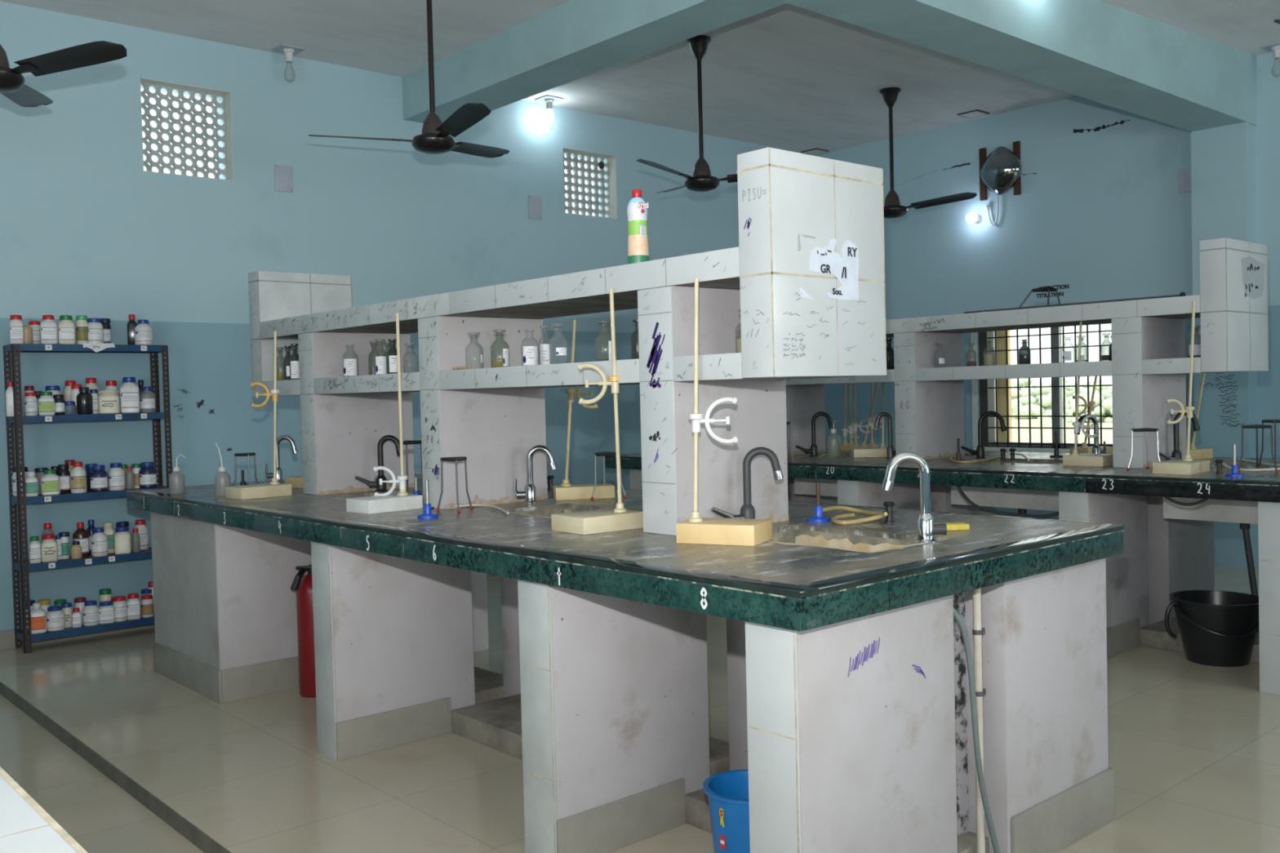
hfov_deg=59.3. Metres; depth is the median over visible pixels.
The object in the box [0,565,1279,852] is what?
floor
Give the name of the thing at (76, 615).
bottle
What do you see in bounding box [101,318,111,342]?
jar
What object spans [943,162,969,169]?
stain
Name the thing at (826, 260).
notice
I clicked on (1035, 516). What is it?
hose
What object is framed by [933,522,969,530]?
handle
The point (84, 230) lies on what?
wall
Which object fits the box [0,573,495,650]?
baseboard
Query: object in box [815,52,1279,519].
wall
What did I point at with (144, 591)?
jar
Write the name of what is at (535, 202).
blank plate
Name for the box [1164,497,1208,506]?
hose
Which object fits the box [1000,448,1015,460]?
tap
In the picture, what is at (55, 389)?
jar
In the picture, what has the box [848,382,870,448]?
stand
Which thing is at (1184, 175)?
blank plate
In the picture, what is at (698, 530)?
stand
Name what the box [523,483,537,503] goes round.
base
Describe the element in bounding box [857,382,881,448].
stand
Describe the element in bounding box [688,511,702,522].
socket
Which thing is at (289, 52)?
socket
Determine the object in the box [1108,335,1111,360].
bottle
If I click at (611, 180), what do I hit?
air vent
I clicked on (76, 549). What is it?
bottle
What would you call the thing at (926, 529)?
base
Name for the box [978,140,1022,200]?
exhaust fan
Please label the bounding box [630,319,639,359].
bottle
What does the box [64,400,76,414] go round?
jar
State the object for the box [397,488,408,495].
socket
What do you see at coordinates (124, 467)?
jar
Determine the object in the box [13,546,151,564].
shelf
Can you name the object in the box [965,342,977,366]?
bottle
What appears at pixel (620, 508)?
socket
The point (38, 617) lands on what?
bottle
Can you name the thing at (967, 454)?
hose
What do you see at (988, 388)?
window
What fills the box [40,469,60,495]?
bottle
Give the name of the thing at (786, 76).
ceiling
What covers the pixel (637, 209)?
bottle
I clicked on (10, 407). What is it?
bottle
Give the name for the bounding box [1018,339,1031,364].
bottle
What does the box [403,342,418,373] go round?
bottle
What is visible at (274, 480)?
socket
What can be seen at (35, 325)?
jar
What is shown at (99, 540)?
bottle
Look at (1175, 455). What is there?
tap
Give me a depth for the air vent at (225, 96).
6.66 m
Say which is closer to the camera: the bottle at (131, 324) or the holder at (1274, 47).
the bottle at (131, 324)
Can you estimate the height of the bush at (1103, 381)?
2.721 m
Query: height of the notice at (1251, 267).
0.194 m
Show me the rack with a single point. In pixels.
(23, 633)
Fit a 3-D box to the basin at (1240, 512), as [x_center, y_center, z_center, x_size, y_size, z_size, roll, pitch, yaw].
[2.796,0.349,5.205,0.383,0.152,0.578,-3,2,-41]
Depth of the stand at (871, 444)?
7.36 m
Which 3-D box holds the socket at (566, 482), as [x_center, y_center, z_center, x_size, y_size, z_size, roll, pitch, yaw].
[-0.294,0.223,4.477,0.039,0.028,0.039,-3,2,-41]
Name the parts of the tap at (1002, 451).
post, handle, handle, post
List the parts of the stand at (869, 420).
rod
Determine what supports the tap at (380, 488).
on the countertop at (810, 575)
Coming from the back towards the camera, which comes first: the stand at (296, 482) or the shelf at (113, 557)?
the shelf at (113, 557)
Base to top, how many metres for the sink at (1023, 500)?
0.679 m
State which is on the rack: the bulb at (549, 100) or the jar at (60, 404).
the jar at (60, 404)
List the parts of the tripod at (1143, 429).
leg, leg, leg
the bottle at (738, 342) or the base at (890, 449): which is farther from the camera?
the base at (890, 449)
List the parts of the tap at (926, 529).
spout, lever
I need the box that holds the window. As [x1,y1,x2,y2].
[970,324,1112,453]
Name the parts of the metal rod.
rod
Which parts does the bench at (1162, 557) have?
skirting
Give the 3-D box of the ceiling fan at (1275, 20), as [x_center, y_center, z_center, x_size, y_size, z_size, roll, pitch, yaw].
[3.181,-1.898,4.307,1.009,0.922,1.077,-3,2,-41]
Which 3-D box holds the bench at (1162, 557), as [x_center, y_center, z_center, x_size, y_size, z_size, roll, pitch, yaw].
[1.783,0.653,6.405,1.380,0.776,4.042,-3,2,-41]
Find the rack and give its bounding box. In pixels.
[3,343,173,653]
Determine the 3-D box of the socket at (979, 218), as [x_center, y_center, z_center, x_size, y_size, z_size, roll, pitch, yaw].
[2.717,-1.681,9.096,0.060,0.076,0.076,-3,2,-41]
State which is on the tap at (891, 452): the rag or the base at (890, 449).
the base at (890, 449)
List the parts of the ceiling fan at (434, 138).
blade, motor, motor, blade, blade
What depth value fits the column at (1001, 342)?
9.36 m
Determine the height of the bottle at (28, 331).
0.103 m
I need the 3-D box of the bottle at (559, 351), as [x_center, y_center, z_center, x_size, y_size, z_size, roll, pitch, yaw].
[-0.272,-0.275,3.762,0.062,0.136,0.063,-3,2,-41]
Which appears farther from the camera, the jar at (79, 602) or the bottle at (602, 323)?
the jar at (79, 602)
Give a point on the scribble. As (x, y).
(199, 404)
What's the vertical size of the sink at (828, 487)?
0.679 m
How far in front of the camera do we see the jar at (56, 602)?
6.06 m
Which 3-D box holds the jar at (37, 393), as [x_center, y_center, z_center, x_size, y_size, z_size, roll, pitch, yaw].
[-3.211,-0.124,6.007,0.053,0.130,0.053,-3,2,-41]
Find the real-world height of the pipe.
0.773 m
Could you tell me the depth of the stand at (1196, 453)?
5.88 m
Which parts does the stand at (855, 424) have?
rod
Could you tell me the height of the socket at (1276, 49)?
0.072 m
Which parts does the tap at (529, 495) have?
lever, spout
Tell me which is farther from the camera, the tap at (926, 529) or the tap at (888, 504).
the tap at (888, 504)
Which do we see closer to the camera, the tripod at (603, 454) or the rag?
the tripod at (603, 454)
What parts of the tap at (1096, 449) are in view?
spout, lever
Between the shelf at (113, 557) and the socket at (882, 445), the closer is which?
the shelf at (113, 557)
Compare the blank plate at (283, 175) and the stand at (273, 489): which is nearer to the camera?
the stand at (273, 489)
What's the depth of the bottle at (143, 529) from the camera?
6.33 m
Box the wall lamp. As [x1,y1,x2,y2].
[965,212,982,223]
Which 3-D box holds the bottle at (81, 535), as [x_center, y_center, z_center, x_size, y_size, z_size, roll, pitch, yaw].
[-3.028,0.613,6.096,0.080,0.187,0.080,-3,2,-41]
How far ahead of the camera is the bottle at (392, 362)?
4.57 m
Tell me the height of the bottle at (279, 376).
0.155 m
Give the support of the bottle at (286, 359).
on the shelf unit at (491, 417)
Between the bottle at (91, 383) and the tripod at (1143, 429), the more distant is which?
the bottle at (91, 383)
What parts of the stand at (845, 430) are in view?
rod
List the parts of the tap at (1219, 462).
post, handle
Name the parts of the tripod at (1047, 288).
leg, leg, leg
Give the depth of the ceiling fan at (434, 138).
5.59 m
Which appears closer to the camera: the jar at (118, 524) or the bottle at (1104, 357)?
the bottle at (1104, 357)
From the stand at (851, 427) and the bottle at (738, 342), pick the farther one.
the stand at (851, 427)
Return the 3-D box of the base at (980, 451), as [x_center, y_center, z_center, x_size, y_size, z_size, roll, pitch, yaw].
[1.923,0.142,6.353,0.059,0.074,0.059,-3,2,-41]
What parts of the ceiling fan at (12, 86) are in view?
motor, motor, blade, blade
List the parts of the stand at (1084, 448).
rod, clamp knob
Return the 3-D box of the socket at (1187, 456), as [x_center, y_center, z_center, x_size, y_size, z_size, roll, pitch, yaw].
[2.459,0.139,5.053,0.039,0.028,0.039,-3,2,-41]
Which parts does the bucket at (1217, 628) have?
handle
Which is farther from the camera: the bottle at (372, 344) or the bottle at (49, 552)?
the bottle at (49, 552)
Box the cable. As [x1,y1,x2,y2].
[984,194,999,226]
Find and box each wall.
[0,0,815,631]
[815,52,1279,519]
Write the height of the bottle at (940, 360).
0.142 m
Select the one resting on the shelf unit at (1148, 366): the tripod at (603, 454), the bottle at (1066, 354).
the bottle at (1066, 354)
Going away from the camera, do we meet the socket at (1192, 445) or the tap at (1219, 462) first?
the tap at (1219, 462)
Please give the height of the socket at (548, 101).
0.072 m
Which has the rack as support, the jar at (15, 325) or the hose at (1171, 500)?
the jar at (15, 325)
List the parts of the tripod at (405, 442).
leg, leg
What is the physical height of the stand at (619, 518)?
0.726 m
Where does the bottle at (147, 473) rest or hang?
on the rack
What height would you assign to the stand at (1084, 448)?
0.465 m
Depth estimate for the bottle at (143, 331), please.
6.24 m
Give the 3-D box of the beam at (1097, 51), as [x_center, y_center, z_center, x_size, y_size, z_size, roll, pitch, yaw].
[2.415,-2.172,6.478,3.979,0.463,0.409,-3,2,-37]
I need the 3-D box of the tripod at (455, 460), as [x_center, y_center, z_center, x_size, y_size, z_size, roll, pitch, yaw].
[-0.656,0.209,4.085,0.124,0.197,0.135,-3,2,-41]
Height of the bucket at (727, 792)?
0.248 m
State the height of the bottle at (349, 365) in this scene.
0.141 m
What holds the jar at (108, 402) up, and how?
on the rack
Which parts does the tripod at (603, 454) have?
leg, leg, leg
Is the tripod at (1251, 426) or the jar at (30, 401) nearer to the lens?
the tripod at (1251, 426)
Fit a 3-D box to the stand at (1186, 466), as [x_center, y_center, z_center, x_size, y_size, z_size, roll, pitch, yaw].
[2.413,-0.179,5.011,0.160,0.768,0.280,0,2,45]
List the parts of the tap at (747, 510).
lever, spout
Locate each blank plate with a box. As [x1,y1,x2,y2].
[274,164,293,192]
[528,195,542,219]
[1177,167,1191,193]
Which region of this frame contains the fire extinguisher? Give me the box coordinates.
[290,564,315,697]
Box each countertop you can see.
[0,766,87,852]
[125,470,1124,631]
[604,431,1279,502]
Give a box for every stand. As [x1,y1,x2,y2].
[225,331,292,499]
[284,475,302,488]
[346,313,422,514]
[551,288,643,534]
[551,320,614,500]
[675,278,772,546]
[840,383,859,450]
[844,383,854,452]
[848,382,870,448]
[848,382,886,457]
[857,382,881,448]
[866,382,878,448]
[1062,321,1113,466]
[1069,376,1112,454]
[1152,301,1209,475]
[1186,373,1213,459]
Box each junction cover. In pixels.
[800,147,828,155]
[956,109,989,118]
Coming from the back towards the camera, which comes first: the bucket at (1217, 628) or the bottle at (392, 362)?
the bucket at (1217, 628)
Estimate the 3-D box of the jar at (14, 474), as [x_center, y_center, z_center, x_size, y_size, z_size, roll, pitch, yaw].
[-3.276,0.290,5.951,0.077,0.151,0.078,-3,2,-41]
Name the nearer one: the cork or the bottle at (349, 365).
the cork
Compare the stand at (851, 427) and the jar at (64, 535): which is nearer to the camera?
the jar at (64, 535)
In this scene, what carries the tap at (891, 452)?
on the countertop at (1042, 472)
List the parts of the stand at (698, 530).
rod, clamp knob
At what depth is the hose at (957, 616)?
2.81 m
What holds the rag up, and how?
attached to the air vent at (611, 180)
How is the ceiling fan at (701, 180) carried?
hanging from the ceiling
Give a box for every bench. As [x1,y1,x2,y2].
[150,511,1115,852]
[629,469,1279,694]
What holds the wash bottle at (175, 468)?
on the countertop at (810, 575)
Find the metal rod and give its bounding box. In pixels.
[964,292,1185,313]
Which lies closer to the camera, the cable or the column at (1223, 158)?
the column at (1223, 158)
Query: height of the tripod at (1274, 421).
0.224 m
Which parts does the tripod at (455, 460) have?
leg, leg, leg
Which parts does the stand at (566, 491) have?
rod, clamp knob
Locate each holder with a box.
[271,43,305,82]
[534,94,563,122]
[1260,41,1279,77]
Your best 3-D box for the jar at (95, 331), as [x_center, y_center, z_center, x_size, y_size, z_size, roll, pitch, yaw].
[-2.958,-0.514,6.102,0.087,0.142,0.088,-3,2,-41]
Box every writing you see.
[1035,284,1069,297]
[1073,120,1130,133]
[1200,372,1244,427]
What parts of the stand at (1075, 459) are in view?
clamp knob, rod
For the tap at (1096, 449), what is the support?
on the countertop at (1042, 472)
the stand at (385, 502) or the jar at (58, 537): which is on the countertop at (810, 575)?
the stand at (385, 502)
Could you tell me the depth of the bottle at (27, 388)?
5.96 m
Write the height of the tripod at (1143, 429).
0.194 m
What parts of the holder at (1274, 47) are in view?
mounting plate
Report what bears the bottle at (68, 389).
on the rack
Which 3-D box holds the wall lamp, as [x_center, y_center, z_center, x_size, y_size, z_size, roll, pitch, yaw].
[2.687,-1.679,9.069,0.141,0.084,0.084,-3,2,-41]
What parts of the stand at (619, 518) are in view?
clamp knob, rod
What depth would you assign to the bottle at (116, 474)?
6.15 m
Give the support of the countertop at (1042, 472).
on the bench at (1162, 557)
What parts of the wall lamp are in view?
bulb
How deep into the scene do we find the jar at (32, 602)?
5.96 m
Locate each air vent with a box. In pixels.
[139,77,233,181]
[562,146,617,218]
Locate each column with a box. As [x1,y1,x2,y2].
[996,329,1012,441]
[1191,121,1258,568]
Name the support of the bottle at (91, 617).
on the rack
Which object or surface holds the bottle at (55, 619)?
on the rack
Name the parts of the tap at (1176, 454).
lever, spout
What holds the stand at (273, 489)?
on the countertop at (810, 575)
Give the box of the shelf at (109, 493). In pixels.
[11,485,166,497]
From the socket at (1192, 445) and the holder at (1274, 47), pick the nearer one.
the socket at (1192, 445)
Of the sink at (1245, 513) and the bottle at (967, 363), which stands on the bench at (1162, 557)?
the sink at (1245, 513)
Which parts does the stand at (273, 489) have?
rod, clamp knob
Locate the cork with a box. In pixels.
[452,365,471,369]
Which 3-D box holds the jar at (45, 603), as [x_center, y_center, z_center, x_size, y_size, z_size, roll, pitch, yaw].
[-3.192,1.005,6.031,0.071,0.153,0.071,-3,2,-41]
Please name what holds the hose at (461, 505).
on the countertop at (810, 575)
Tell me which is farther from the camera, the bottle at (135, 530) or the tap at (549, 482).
the bottle at (135, 530)
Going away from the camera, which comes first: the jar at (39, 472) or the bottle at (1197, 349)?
the bottle at (1197, 349)
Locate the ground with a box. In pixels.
[1011,391,1112,444]
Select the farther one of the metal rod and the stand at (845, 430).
the stand at (845, 430)
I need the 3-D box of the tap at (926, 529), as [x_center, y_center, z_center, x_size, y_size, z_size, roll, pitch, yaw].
[0.723,0.186,2.973,0.169,0.240,0.059,-2,2,-5]
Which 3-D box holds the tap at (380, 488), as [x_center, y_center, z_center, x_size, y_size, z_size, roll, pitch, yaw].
[-1.162,0.255,5.057,0.059,0.074,0.059,-3,2,-41]
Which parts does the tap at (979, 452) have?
lever, spout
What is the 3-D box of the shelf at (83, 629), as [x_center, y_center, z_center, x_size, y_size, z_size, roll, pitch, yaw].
[-2.969,1.075,6.170,0.774,0.004,0.194,-3,2,-41]
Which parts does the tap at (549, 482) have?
post, handle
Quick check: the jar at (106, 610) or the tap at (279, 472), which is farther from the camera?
the jar at (106, 610)
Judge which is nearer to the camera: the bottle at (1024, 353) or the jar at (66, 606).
the bottle at (1024, 353)
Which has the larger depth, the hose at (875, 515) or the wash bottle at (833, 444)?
the wash bottle at (833, 444)
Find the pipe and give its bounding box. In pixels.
[972,588,986,852]
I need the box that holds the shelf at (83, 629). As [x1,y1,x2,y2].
[17,613,154,635]
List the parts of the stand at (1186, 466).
clamp knob, rod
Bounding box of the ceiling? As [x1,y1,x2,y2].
[0,0,1279,155]
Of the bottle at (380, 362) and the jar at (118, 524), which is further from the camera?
the jar at (118, 524)
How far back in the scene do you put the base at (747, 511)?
3.32 m
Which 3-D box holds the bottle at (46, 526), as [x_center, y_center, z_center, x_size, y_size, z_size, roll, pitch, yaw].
[-3.177,0.615,6.042,0.064,0.193,0.064,-3,2,-41]
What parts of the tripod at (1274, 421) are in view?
leg, leg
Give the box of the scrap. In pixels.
[800,287,813,299]
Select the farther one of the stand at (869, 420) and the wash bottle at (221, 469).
the stand at (869, 420)
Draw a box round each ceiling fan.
[0,40,126,106]
[308,0,509,157]
[635,35,737,193]
[879,87,977,218]
[1273,18,1279,23]
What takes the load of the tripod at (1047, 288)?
on the shelf unit at (1148, 366)
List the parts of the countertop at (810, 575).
bunsen burner, bunsen burner, bunsen burner, bunsen burner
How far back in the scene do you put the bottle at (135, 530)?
6.24 m
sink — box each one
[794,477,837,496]
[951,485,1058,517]
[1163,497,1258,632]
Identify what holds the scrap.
attached to the shelf unit at (491, 417)
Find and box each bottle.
[5,381,14,416]
[22,386,34,416]
[23,324,32,343]
[25,471,38,497]
[28,536,41,563]
[30,602,46,634]
[38,391,55,415]
[40,315,57,343]
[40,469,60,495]
[40,533,57,562]
[41,522,54,541]
[45,605,65,631]
[57,315,75,344]
[63,380,75,401]
[70,461,87,493]
[71,541,82,559]
[71,608,81,627]
[72,522,89,557]
[75,386,93,414]
[82,600,99,626]
[84,377,99,413]
[86,519,95,555]
[89,464,108,492]
[90,527,108,556]
[107,462,125,490]
[119,377,140,413]
[125,466,134,489]
[127,314,137,344]
[131,528,140,552]
[132,519,149,550]
[134,319,152,345]
[137,379,143,413]
[138,462,157,488]
[139,386,155,413]
[168,453,186,493]
[214,442,231,496]
[276,346,284,379]
[283,345,291,380]
[289,343,299,379]
[342,345,359,376]
[368,342,381,374]
[373,338,386,374]
[382,341,390,373]
[386,338,397,373]
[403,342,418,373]
[465,332,484,368]
[490,329,509,367]
[521,329,538,365]
[537,324,552,364]
[549,323,568,363]
[595,320,612,361]
[626,189,648,264]
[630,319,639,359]
[735,309,741,352]
[826,421,840,457]
[885,337,894,369]
[933,342,946,367]
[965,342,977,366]
[983,340,995,365]
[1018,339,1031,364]
[1061,335,1075,362]
[1075,335,1088,362]
[1101,333,1111,360]
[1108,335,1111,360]
[1186,325,1200,357]
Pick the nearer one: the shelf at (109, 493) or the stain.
the shelf at (109, 493)
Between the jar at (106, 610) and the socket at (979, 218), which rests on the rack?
the jar at (106, 610)
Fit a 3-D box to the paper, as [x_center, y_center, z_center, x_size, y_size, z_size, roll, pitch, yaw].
[-2.916,-0.425,6.069,0.164,0.051,0.003,-3,2,-41]
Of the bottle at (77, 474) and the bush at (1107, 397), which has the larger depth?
the bush at (1107, 397)
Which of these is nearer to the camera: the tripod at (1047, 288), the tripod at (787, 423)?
the tripod at (1047, 288)
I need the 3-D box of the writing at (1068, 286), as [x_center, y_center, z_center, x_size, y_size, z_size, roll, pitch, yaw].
[3.174,-1.041,8.658,0.001,0.088,0.269,-3,2,-41]
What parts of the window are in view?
trim, frame, sill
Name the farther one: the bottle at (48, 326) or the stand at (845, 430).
the stand at (845, 430)
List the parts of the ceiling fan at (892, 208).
motor, motor, blade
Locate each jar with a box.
[8,315,23,343]
[12,466,27,496]
[23,392,38,416]
[25,600,35,627]
[28,320,40,343]
[33,391,42,415]
[34,467,48,494]
[37,599,51,613]
[44,386,61,396]
[50,466,58,475]
[53,394,65,415]
[53,599,66,605]
[55,534,62,559]
[57,464,71,493]
[58,531,70,559]
[61,602,72,627]
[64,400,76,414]
[64,459,75,491]
[70,384,82,414]
[73,596,86,623]
[75,315,88,344]
[84,463,97,491]
[86,318,103,342]
[89,389,98,413]
[97,389,119,413]
[98,588,111,606]
[98,600,115,624]
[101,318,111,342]
[102,522,114,553]
[105,380,118,394]
[112,595,127,622]
[113,526,131,554]
[115,521,130,533]
[121,464,128,488]
[126,593,141,620]
[131,463,141,488]
[140,588,152,605]
[140,594,154,617]
[147,581,154,613]
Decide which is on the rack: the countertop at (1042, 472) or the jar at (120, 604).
the jar at (120, 604)
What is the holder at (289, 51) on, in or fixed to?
hanging from the ceiling
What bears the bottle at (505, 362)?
on the shelf unit at (491, 417)
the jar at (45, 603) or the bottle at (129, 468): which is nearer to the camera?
the jar at (45, 603)
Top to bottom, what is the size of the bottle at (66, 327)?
0.155 m
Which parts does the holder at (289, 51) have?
mounting plate, bulb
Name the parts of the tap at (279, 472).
lever, spout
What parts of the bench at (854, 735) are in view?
skirting, skirting, skirting, skirting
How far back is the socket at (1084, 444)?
6.26 m
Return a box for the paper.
[82,342,115,352]
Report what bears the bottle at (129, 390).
on the rack
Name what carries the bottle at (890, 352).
on the shelf unit at (1148, 366)
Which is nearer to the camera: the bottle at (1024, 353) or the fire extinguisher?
the fire extinguisher
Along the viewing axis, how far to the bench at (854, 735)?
3.11 m
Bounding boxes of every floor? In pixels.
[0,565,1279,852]
[0,693,204,852]
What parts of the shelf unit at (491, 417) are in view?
panel, panel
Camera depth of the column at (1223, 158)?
7.58 m
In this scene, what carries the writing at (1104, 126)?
attached to the wall at (1103, 214)
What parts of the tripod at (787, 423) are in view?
leg, leg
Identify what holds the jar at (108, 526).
on the rack
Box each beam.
[401,0,793,123]
[786,0,1257,132]
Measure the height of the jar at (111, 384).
0.183 m
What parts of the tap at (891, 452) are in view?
spout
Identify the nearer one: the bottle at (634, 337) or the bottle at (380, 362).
the bottle at (634, 337)
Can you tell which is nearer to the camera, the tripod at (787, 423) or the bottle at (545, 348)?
the bottle at (545, 348)
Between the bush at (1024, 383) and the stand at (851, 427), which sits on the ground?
the bush at (1024, 383)
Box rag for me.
[598,161,604,168]
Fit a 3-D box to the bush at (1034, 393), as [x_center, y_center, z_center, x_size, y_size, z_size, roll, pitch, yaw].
[24.137,-1.346,68.769,3.987,2.382,3.881,-2,2,-33]
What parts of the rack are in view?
post, post, post, post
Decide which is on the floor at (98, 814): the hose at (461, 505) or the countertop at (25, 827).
the countertop at (25, 827)
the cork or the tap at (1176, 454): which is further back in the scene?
the tap at (1176, 454)
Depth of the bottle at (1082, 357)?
5.67 m
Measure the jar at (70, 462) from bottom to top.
0.176 m
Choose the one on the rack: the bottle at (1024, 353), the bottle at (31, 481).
the bottle at (31, 481)
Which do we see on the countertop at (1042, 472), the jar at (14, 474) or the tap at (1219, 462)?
the tap at (1219, 462)
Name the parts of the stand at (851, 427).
rod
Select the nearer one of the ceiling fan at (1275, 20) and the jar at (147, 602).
the ceiling fan at (1275, 20)
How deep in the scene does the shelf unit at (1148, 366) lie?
5.46 m
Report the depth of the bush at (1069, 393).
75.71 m
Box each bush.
[1011,377,1043,401]
[1011,384,1071,418]
[1044,380,1084,413]
[1062,377,1111,393]
[1065,386,1112,422]
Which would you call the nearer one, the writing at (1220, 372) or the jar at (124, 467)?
the jar at (124, 467)
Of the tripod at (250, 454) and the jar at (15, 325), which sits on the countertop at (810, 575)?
the tripod at (250, 454)
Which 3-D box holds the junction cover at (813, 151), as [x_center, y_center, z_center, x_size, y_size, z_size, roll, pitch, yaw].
[1.579,-2.484,10.167,0.180,0.012,0.180,-3,2,-41]
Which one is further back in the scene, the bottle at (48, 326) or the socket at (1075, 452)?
the bottle at (48, 326)
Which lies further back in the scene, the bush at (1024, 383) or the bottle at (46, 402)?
the bush at (1024, 383)
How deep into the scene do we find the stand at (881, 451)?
6.67 m
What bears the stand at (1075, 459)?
on the countertop at (1042, 472)
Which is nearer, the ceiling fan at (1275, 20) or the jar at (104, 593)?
the ceiling fan at (1275, 20)
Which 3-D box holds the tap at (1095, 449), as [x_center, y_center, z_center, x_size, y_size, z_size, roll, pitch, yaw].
[2.446,0.138,6.028,0.059,0.074,0.059,-3,2,-41]
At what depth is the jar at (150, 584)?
6.38 m
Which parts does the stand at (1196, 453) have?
rod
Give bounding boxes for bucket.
[702,769,750,852]
[1164,590,1258,666]
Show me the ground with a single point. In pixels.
(1107, 434)
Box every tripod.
[232,452,258,486]
[399,440,422,492]
[435,456,473,513]
[591,451,626,500]
[786,422,794,463]
[1018,285,1060,307]
[1126,427,1160,471]
[1237,424,1278,472]
[1257,419,1279,471]
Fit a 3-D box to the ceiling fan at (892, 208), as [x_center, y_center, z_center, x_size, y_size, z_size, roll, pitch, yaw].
[1.829,-1.973,8.053,1.059,0.922,1.043,-3,2,-41]
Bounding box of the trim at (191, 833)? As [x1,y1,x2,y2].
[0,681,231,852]
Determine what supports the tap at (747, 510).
on the countertop at (810, 575)
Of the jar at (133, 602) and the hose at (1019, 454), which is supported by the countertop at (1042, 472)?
the hose at (1019, 454)
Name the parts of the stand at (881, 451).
rod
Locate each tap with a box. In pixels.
[265,435,297,481]
[275,467,284,481]
[355,435,404,492]
[374,475,388,492]
[513,444,556,503]
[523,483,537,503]
[546,475,554,489]
[711,447,783,519]
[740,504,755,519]
[795,411,832,456]
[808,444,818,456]
[873,412,895,458]
[881,451,946,542]
[883,501,894,522]
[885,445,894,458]
[960,410,1006,458]
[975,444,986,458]
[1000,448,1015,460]
[1074,413,1106,453]
[1092,445,1101,453]
[1159,412,1199,460]
[1171,450,1182,459]
[1214,459,1223,474]
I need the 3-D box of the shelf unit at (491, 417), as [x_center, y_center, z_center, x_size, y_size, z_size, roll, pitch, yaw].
[-0.584,-0.221,4.334,0.488,1.038,3.356,-3,2,-41]
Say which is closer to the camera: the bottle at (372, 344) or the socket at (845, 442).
the bottle at (372, 344)
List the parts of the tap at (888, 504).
post, handle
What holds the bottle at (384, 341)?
on the shelf unit at (491, 417)
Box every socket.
[270,477,279,484]
[283,48,294,62]
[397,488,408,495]
[544,98,553,110]
[560,479,571,486]
[613,502,626,512]
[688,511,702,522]
[842,440,848,444]
[853,441,858,446]
[860,442,866,446]
[880,443,886,448]
[974,213,982,223]
[1071,449,1079,455]
[1080,442,1088,447]
[1182,453,1192,461]
[1189,443,1195,448]
[1271,45,1279,59]
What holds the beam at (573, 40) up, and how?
attached to the wall at (84, 230)
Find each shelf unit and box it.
[248,146,886,535]
[785,237,1268,468]
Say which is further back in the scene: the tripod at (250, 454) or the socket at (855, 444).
the socket at (855, 444)
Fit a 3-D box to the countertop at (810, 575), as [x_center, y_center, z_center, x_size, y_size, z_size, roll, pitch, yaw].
[-0.559,0.274,4.358,1.423,0.213,4.281,-3,2,-41]
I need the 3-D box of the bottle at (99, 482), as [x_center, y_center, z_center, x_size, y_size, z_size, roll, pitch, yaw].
[-2.944,0.281,6.121,0.091,0.142,0.092,-3,2,-41]
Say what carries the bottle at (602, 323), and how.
on the shelf unit at (491, 417)
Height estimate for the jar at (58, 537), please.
0.130 m
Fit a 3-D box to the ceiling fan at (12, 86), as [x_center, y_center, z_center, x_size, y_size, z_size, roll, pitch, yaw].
[-2.611,-1.753,4.250,0.964,0.922,1.085,-3,2,-41]
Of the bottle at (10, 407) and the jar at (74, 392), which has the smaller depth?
the bottle at (10, 407)
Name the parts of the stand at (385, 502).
rod, clamp knob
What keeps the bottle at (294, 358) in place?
on the shelf unit at (491, 417)
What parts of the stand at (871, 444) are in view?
rod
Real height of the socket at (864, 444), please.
0.028 m
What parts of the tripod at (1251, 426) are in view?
leg, leg, leg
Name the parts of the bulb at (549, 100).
mounting plate, bulb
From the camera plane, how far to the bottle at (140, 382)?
6.34 m
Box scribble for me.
[173,388,232,451]
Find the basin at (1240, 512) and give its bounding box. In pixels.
[1163,497,1257,524]
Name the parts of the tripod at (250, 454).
leg, leg, leg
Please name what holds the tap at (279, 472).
on the countertop at (810, 575)
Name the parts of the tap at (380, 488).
lever, spout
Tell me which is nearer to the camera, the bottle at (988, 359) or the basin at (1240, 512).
the basin at (1240, 512)
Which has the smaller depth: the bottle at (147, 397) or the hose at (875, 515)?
the hose at (875, 515)
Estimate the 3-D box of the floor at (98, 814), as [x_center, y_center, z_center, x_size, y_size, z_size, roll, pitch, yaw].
[-1.797,1.421,0.709,4.250,0.145,10.430,-3,2,-41]
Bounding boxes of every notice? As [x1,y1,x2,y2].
[808,238,858,299]
[1241,256,1262,299]
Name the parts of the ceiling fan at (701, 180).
blade, blade, motor, motor, blade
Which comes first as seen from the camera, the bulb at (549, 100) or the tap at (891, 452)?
the tap at (891, 452)
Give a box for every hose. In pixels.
[455,504,509,514]
[822,506,888,524]
[949,453,1000,463]
[953,607,999,852]
[956,486,1058,518]
[1014,453,1029,461]
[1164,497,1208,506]
[1222,457,1279,471]
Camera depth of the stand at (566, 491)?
4.46 m
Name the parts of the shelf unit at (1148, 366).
panel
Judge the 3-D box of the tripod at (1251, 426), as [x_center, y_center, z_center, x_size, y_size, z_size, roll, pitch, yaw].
[2.738,0.096,4.959,0.158,0.206,0.151,-3,2,-41]

